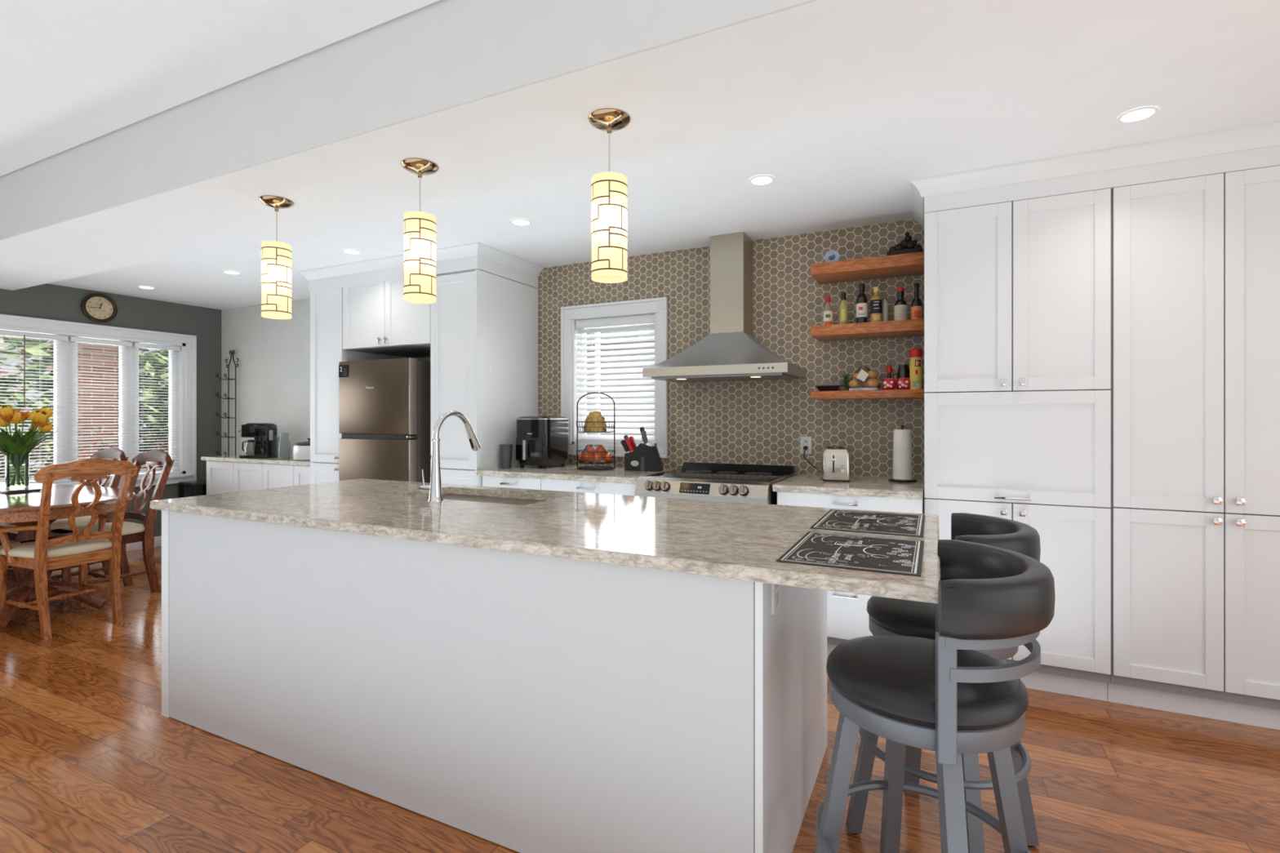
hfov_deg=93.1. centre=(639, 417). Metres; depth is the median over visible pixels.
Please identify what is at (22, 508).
dining table
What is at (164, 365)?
conifer tree
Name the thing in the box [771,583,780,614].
outlet plate
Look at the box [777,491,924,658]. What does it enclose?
base cabinet
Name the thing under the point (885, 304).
sauce bottle
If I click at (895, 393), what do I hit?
floating shelf
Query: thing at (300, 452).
pot
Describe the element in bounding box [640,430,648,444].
kitchen knife
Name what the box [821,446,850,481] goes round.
toaster
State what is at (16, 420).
tulip
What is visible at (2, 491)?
serving tray
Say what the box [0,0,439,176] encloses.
ceiling
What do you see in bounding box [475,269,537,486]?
end panel
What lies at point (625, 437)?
kitchen knife
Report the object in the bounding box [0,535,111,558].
seat cushion
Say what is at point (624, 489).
base cabinet
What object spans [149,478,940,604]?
island countertop
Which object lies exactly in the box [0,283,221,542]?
wall
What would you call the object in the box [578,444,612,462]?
bag
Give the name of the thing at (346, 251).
recessed light
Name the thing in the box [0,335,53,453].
tree
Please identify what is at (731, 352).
range hood
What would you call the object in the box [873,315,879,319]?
print
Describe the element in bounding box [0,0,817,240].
ceiling beam
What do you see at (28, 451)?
tulip
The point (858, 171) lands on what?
ceiling
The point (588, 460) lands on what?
orange
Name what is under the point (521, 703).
kitchen island
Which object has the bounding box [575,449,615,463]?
basket
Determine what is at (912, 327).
floating shelf
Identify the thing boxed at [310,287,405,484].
tall cabinet
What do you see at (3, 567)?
dining chair
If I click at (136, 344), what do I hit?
blind
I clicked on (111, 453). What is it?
dining chair
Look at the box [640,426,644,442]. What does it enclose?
kitchen knife
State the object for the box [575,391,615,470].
fruit basket stand
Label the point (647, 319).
blind
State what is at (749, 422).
wall
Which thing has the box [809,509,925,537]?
placemat
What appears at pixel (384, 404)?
refrigerator
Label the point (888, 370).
sauce bottle
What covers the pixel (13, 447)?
tulip
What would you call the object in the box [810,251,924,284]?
floating shelf
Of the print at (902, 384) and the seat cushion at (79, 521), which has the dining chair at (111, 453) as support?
the seat cushion at (79, 521)
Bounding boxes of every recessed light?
[137,285,155,288]
[222,270,240,274]
[342,248,361,253]
[511,218,531,225]
[749,174,774,185]
[1117,106,1158,122]
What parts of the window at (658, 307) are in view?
sash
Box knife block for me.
[624,442,663,471]
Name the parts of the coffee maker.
carafe handle, lid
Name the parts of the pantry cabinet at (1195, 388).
door, door, knob, knob, knob, knob, door, door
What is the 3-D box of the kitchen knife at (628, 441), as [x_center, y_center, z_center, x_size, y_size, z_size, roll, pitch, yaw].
[-0.070,0.182,4.059,0.055,0.094,0.017,0,0,20]
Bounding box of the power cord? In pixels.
[803,445,821,472]
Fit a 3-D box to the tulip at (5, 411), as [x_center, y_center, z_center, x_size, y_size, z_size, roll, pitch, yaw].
[-4.300,0.193,4.284,0.249,0.557,0.379,0,0,-28]
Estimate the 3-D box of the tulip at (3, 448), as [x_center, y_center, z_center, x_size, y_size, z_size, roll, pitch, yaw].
[-4.315,0.235,4.230,0.268,0.473,0.226,0,0,-22]
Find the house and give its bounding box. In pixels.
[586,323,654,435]
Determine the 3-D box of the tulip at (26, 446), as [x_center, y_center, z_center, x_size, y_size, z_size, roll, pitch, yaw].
[-4.335,0.200,4.218,0.141,0.542,0.331,0,0,-40]
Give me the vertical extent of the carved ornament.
0.146 m
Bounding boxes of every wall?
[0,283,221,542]
[221,219,924,478]
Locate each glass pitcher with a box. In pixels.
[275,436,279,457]
[278,432,290,458]
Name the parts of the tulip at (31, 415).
stem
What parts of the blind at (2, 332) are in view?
rail, head rail, ladder cord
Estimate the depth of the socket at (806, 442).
3.82 m
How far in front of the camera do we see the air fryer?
4.24 m
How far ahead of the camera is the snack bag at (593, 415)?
4.15 m
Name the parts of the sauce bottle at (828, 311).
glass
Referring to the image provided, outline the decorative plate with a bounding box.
[823,249,839,262]
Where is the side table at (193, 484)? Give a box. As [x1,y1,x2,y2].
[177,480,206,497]
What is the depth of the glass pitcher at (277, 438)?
5.91 m
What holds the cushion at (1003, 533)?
on the bar stool at (886, 615)
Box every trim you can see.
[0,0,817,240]
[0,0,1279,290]
[297,242,543,292]
[910,121,1279,231]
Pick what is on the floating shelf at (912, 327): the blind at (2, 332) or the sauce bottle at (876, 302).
the sauce bottle at (876, 302)
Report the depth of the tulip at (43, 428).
4.41 m
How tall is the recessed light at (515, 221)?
0.006 m
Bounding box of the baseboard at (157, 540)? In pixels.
[8,536,161,568]
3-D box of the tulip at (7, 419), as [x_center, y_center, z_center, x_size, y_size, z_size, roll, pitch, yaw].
[-4.369,0.219,4.193,0.262,0.505,0.326,0,0,-29]
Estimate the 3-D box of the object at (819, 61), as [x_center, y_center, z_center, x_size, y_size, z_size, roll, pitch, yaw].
[-0.924,-1.295,2.588,9.930,0.460,0.667,0,0,26]
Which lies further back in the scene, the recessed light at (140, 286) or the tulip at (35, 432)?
the recessed light at (140, 286)
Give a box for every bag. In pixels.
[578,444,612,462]
[582,411,607,431]
[847,365,880,391]
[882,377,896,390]
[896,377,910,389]
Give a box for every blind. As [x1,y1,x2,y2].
[0,329,67,482]
[69,336,132,477]
[133,342,180,472]
[575,314,654,442]
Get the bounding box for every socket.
[775,584,778,607]
[803,439,808,451]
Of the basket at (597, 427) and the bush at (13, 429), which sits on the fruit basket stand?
the basket at (597, 427)
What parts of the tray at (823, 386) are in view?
lid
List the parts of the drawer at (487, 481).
handle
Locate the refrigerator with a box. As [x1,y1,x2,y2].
[338,357,430,483]
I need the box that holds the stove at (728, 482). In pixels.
[635,462,795,504]
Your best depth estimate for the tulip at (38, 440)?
4.24 m
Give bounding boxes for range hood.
[642,231,805,382]
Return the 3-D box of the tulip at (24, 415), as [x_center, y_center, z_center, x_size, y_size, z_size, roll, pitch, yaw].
[-4.333,0.211,4.245,0.340,0.520,0.337,0,0,26]
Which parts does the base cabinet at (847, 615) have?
handle, handle, drawer, drawer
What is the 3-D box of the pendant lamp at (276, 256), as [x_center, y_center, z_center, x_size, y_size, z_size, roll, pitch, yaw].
[-1.782,-0.779,2.972,0.150,0.572,0.150,0,0,-31]
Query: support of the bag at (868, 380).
on the floating shelf at (895, 393)
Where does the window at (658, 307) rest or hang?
in the wall at (749, 422)
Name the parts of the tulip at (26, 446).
stem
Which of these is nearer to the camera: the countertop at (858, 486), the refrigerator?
the countertop at (858, 486)
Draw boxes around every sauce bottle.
[823,296,832,324]
[839,292,848,324]
[856,283,867,323]
[870,286,882,322]
[881,298,888,321]
[885,364,892,377]
[893,287,906,320]
[911,283,922,319]
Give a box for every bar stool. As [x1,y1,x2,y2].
[815,539,1055,852]
[845,512,1040,852]
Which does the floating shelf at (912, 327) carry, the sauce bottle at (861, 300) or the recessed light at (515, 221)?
the sauce bottle at (861, 300)
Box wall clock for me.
[80,293,117,322]
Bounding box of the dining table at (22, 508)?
[0,484,136,632]
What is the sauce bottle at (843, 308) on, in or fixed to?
on the floating shelf at (912, 327)
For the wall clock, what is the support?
attached to the wall at (46, 301)
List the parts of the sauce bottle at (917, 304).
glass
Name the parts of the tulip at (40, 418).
stem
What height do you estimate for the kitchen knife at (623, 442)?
0.086 m
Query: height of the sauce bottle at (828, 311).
0.185 m
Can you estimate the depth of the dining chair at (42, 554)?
3.63 m
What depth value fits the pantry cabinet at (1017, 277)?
2.79 m
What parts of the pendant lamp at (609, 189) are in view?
lamp shade, cord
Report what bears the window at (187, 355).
in the wall at (46, 301)
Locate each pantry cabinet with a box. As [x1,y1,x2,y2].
[924,169,1111,701]
[1107,145,1279,729]
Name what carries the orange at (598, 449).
in the fruit basket stand
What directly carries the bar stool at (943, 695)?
on the floor
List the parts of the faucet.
lever, spout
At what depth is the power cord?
3.78 m
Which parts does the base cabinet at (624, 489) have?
handle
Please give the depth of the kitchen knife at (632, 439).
4.08 m
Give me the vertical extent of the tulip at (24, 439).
0.496 m
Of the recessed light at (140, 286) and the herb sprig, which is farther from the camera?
the recessed light at (140, 286)
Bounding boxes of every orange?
[578,453,586,462]
[583,453,592,462]
[586,446,595,455]
[592,453,601,462]
[595,447,604,455]
[602,453,611,462]
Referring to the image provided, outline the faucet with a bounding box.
[419,410,480,502]
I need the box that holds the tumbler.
[499,444,512,468]
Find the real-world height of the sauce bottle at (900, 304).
0.198 m
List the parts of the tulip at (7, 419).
stem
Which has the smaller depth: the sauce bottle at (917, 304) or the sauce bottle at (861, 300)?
the sauce bottle at (917, 304)
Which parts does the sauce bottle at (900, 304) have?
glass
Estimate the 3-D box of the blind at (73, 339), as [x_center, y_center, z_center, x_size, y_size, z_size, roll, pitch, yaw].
[-5.002,-0.098,5.633,0.040,1.265,0.460,0,0,26]
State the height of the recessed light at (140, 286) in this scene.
0.006 m
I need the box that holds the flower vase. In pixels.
[4,453,29,490]
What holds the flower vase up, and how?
on the serving tray at (2, 491)
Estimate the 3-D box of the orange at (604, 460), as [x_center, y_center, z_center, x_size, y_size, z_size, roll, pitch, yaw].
[-0.226,0.274,4.135,0.065,0.062,0.065,0,0,26]
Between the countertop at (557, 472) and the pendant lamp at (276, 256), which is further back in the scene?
the countertop at (557, 472)
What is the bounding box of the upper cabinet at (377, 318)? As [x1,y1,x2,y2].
[342,278,430,357]
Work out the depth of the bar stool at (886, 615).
1.77 m
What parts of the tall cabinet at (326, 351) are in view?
door, door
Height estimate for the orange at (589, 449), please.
0.062 m
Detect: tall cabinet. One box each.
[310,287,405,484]
[430,268,535,485]
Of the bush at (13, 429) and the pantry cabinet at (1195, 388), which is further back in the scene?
the bush at (13, 429)
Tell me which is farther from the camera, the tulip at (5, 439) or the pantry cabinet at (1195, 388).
the tulip at (5, 439)
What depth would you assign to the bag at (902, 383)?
3.37 m
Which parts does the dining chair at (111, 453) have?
seat frame, leg, crest rail, leg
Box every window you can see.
[0,314,196,488]
[560,297,667,457]
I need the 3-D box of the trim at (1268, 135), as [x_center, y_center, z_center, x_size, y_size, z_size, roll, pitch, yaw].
[2.166,-1.127,2.915,1.562,0.075,0.652,0,0,26]
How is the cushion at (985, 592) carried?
on the bar stool at (943, 695)
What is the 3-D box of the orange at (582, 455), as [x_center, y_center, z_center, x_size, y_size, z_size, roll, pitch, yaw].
[-0.392,0.274,4.184,0.065,0.062,0.065,0,0,26]
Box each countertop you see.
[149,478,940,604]
[200,454,312,466]
[476,464,678,484]
[772,473,924,499]
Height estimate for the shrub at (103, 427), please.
1.805 m
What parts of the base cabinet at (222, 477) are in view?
door, door, door, door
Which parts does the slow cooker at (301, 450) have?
lid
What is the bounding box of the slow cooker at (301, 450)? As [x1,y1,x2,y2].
[292,438,310,460]
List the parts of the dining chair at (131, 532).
leg, seat frame, leg, rail, crest rail, leg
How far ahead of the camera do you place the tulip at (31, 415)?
4.19 m
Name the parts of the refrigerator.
freezer door, fridge door, edge trim, edge trim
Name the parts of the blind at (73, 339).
ladder cord, head rail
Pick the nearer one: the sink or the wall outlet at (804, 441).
the sink
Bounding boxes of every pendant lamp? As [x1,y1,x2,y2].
[258,195,293,319]
[400,158,438,303]
[588,108,630,283]
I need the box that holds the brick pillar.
[77,342,118,459]
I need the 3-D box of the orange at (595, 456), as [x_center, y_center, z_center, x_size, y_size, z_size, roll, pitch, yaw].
[-0.289,0.274,4.113,0.065,0.062,0.065,0,0,26]
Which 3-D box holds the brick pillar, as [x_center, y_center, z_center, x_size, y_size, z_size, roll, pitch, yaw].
[-6.411,0.450,7.043,0.300,2.850,0.440,0,0,26]
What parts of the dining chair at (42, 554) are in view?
arm, leg, seat frame, rail, leg, crest rail, arm, leg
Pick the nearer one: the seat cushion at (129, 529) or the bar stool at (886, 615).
the bar stool at (886, 615)
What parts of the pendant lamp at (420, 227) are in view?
lamp shade, cord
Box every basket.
[575,421,615,432]
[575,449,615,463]
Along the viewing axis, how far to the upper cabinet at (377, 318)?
4.51 m
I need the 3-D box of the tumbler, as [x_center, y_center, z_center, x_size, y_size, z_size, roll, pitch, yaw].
[-0.941,0.270,4.264,0.091,0.165,0.091,0,0,26]
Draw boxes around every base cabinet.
[206,460,310,494]
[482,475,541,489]
[541,479,635,495]
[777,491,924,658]
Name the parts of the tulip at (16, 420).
stem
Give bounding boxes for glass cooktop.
[645,468,791,481]
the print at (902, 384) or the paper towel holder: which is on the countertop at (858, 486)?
the paper towel holder
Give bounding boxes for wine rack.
[216,350,239,455]
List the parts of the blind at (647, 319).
head rail, rail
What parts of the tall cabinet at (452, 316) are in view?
door, door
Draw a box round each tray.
[0,487,41,493]
[814,382,843,391]
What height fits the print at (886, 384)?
0.040 m
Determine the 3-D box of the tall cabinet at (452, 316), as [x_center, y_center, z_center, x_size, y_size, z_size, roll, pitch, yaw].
[-1.151,0.056,4.490,0.405,2.439,0.733,0,0,26]
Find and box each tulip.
[0,404,57,464]
[0,408,29,485]
[0,408,41,484]
[0,410,43,484]
[0,412,22,484]
[0,413,42,484]
[0,417,49,484]
[0,422,52,466]
[0,422,52,485]
[0,427,44,466]
[0,430,44,485]
[0,434,51,484]
[0,435,39,485]
[1,411,48,470]
[8,407,52,484]
[10,419,52,482]
[13,410,44,484]
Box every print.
[824,320,831,324]
[841,308,845,320]
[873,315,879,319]
[883,381,893,387]
[898,380,908,387]
[912,380,919,386]
[914,310,919,317]
[915,360,920,366]
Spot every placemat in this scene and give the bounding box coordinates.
[775,531,924,576]
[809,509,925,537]
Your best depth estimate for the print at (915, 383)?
3.34 m
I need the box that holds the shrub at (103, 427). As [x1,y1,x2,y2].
[35,425,116,469]
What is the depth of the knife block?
4.01 m
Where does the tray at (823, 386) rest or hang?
on the floating shelf at (895, 393)
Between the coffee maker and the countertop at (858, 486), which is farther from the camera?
the coffee maker
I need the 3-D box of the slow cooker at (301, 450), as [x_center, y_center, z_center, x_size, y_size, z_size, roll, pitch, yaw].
[-3.085,0.289,5.644,0.326,0.200,0.250,0,0,26]
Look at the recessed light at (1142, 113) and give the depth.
2.32 m
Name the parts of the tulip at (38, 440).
stem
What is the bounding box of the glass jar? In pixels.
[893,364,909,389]
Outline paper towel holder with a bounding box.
[888,425,916,482]
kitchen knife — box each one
[620,440,629,453]
[623,435,631,452]
[625,438,633,452]
[628,435,636,449]
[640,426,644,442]
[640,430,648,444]
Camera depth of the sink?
2.88 m
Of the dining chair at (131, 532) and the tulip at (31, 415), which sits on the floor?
the dining chair at (131, 532)
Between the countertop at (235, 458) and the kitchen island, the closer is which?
the kitchen island
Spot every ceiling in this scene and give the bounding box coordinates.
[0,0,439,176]
[48,28,1279,310]
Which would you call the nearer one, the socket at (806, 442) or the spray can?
the spray can
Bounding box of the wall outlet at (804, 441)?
[800,436,811,453]
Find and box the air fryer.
[515,416,568,468]
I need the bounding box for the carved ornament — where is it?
[886,231,922,255]
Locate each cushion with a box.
[0,515,98,533]
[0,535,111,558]
[51,521,144,537]
[937,539,1055,639]
[951,512,1040,561]
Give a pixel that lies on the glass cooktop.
(734, 474)
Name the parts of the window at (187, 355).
sill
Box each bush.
[0,426,53,481]
[118,431,168,472]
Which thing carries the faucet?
on the island countertop at (735, 540)
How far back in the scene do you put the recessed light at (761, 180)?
2.96 m
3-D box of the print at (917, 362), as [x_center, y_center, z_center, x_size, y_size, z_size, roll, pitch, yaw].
[1.531,-0.301,3.340,0.028,0.037,0.011,0,0,26]
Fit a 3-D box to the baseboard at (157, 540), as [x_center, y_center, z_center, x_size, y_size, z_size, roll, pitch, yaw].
[-6.156,1.225,3.169,0.015,0.100,7.500,0,0,26]
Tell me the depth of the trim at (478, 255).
4.45 m
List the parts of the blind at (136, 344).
ladder cord, head rail, rail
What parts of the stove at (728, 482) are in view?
knob, knob, knob, control panel, knob, knob, trim, knob, cooktop frame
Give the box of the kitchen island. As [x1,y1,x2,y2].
[161,510,826,852]
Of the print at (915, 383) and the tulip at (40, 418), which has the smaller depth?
the print at (915, 383)
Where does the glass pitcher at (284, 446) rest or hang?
on the countertop at (235, 458)
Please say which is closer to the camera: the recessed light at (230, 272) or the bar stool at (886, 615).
the bar stool at (886, 615)
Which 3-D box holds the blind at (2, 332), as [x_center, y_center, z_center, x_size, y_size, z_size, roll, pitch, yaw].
[-5.327,-0.098,4.957,0.048,1.265,1.000,0,0,26]
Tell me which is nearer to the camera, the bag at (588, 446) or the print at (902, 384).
the print at (902, 384)
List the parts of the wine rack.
hook arm, hook arm, hook arm, hook arm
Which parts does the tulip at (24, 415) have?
stem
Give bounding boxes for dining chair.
[0,447,128,576]
[0,457,137,639]
[0,546,8,609]
[51,448,173,612]
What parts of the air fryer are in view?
handle, drawer, lid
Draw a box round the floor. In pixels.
[0,546,1279,852]
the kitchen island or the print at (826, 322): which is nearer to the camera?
the kitchen island
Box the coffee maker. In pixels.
[238,422,277,457]
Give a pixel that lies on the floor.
(91, 762)
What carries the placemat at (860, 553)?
on the island countertop at (735, 540)
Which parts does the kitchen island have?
panel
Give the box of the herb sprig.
[841,373,851,391]
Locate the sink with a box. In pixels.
[423,493,545,505]
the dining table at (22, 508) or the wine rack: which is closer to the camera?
the dining table at (22, 508)
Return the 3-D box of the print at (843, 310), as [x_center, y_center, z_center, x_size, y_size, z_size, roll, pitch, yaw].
[1.189,-0.602,3.545,0.022,0.070,0.003,0,0,20]
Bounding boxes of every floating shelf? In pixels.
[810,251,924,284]
[810,318,924,341]
[810,389,924,399]
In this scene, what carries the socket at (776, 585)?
attached to the kitchen island
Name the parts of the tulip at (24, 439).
stem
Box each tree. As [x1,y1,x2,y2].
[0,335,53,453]
[0,336,168,479]
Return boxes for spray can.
[909,348,922,389]
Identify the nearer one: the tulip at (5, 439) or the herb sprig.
the herb sprig
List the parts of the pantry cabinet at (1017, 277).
door, door, knob, knob, handle, flap door, knob, knob, door, door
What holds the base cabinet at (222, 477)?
on the floor
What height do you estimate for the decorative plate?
0.089 m
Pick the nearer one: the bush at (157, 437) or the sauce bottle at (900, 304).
the sauce bottle at (900, 304)
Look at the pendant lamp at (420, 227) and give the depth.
2.50 m
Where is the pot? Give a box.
[292,445,310,460]
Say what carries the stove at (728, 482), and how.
on the floor
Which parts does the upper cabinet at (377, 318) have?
door, door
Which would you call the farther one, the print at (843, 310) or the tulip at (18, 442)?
the tulip at (18, 442)

